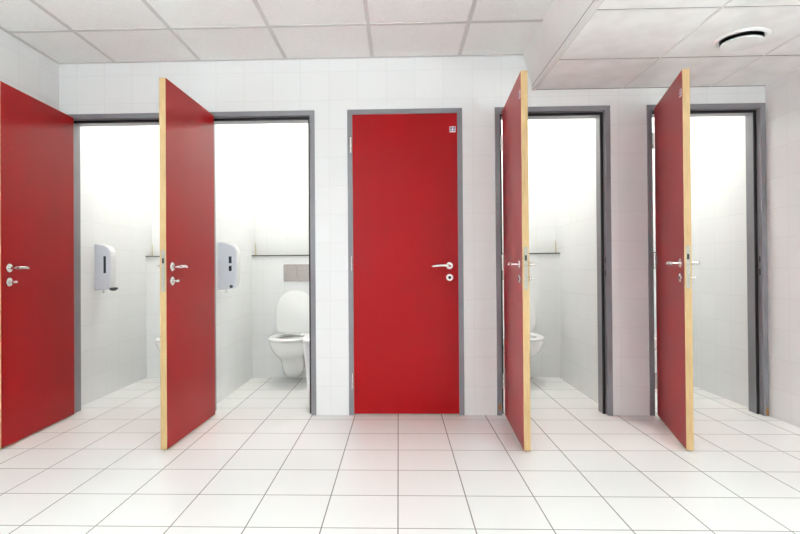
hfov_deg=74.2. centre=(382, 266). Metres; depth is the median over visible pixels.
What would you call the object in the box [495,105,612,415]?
door frame
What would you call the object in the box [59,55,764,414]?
wall
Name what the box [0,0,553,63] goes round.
ceiling
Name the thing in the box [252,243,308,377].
wall
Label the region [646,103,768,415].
door frame
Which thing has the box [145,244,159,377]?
wall
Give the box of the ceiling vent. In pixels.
[712,27,770,51]
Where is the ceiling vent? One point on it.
(746, 38)
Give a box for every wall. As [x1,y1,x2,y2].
[0,29,151,405]
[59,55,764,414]
[145,244,159,377]
[151,118,655,255]
[215,124,254,403]
[252,243,308,377]
[555,119,597,400]
[690,68,799,427]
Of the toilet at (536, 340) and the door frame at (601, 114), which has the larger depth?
the toilet at (536, 340)
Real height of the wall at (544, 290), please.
1.280 m
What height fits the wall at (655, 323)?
1.280 m
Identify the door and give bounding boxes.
[0,81,74,448]
[156,77,214,449]
[350,113,458,413]
[500,71,536,450]
[652,69,699,450]
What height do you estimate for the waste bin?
0.507 m
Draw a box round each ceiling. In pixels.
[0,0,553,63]
[523,0,603,90]
[536,0,799,89]
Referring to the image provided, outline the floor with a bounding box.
[0,377,799,533]
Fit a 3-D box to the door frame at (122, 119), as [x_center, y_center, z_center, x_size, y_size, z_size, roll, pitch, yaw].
[-1.864,-0.021,3.800,0.800,2.130,0.131,0,0,2]
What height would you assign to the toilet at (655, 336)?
0.768 m
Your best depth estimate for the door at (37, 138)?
3.30 m
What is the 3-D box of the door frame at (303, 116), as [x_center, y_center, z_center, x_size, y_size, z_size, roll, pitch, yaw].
[-0.865,-0.028,3.769,0.800,2.130,0.131,0,0,2]
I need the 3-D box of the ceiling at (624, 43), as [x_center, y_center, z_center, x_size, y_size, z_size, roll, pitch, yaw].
[1.736,-1.263,0.337,1.555,0.023,6.600,0,0,2]
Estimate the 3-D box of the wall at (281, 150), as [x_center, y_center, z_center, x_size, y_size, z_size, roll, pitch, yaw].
[0.207,-0.687,5.143,4.917,3.450,0.100,0,0,2]
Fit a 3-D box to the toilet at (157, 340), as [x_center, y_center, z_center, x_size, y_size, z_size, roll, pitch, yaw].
[-1.815,0.612,4.761,0.372,0.768,0.530,0,0,2]
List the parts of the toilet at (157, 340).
bowl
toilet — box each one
[155,337,159,351]
[268,291,308,376]
[503,292,544,363]
[654,335,656,350]
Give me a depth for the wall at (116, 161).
4.39 m
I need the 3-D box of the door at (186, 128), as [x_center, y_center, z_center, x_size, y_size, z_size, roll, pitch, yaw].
[-1.213,-0.019,3.349,0.158,2.094,0.752,0,0,3]
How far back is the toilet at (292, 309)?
4.93 m
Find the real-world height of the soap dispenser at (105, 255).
0.396 m
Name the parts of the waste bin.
lid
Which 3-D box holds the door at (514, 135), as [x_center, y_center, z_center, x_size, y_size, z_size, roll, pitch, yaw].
[0.823,-0.035,3.284,0.158,2.094,0.752,0,0,5]
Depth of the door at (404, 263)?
3.68 m
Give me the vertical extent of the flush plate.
0.162 m
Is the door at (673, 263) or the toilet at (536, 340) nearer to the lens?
the door at (673, 263)
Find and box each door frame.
[67,113,158,412]
[210,110,315,414]
[347,108,464,414]
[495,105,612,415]
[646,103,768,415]
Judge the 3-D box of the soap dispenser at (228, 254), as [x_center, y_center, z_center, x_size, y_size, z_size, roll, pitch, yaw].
[-1.189,0.003,4.116,0.146,0.396,0.096,0,0,2]
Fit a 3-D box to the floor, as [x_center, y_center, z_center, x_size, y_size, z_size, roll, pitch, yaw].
[0.095,1.052,1.078,5.117,0.080,8.210,0,0,2]
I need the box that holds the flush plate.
[284,264,308,280]
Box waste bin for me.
[303,336,309,405]
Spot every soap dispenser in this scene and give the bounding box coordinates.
[95,243,117,292]
[218,242,239,292]
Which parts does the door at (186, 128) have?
lock plate, lever handle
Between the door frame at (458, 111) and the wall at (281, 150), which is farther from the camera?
the wall at (281, 150)
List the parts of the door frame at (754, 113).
strike plate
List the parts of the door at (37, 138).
lever handle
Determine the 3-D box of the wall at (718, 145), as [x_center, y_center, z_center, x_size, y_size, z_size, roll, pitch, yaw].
[2.599,-0.731,1.012,0.120,3.450,8.210,0,0,2]
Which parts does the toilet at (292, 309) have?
bowl, seat, lid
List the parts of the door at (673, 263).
lever handle, lock plate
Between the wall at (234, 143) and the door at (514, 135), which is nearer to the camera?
the door at (514, 135)
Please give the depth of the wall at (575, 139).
4.43 m
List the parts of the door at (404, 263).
lever handle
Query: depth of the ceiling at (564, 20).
3.04 m
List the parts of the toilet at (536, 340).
lid, bowl, seat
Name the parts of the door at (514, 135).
lever handle, lock plate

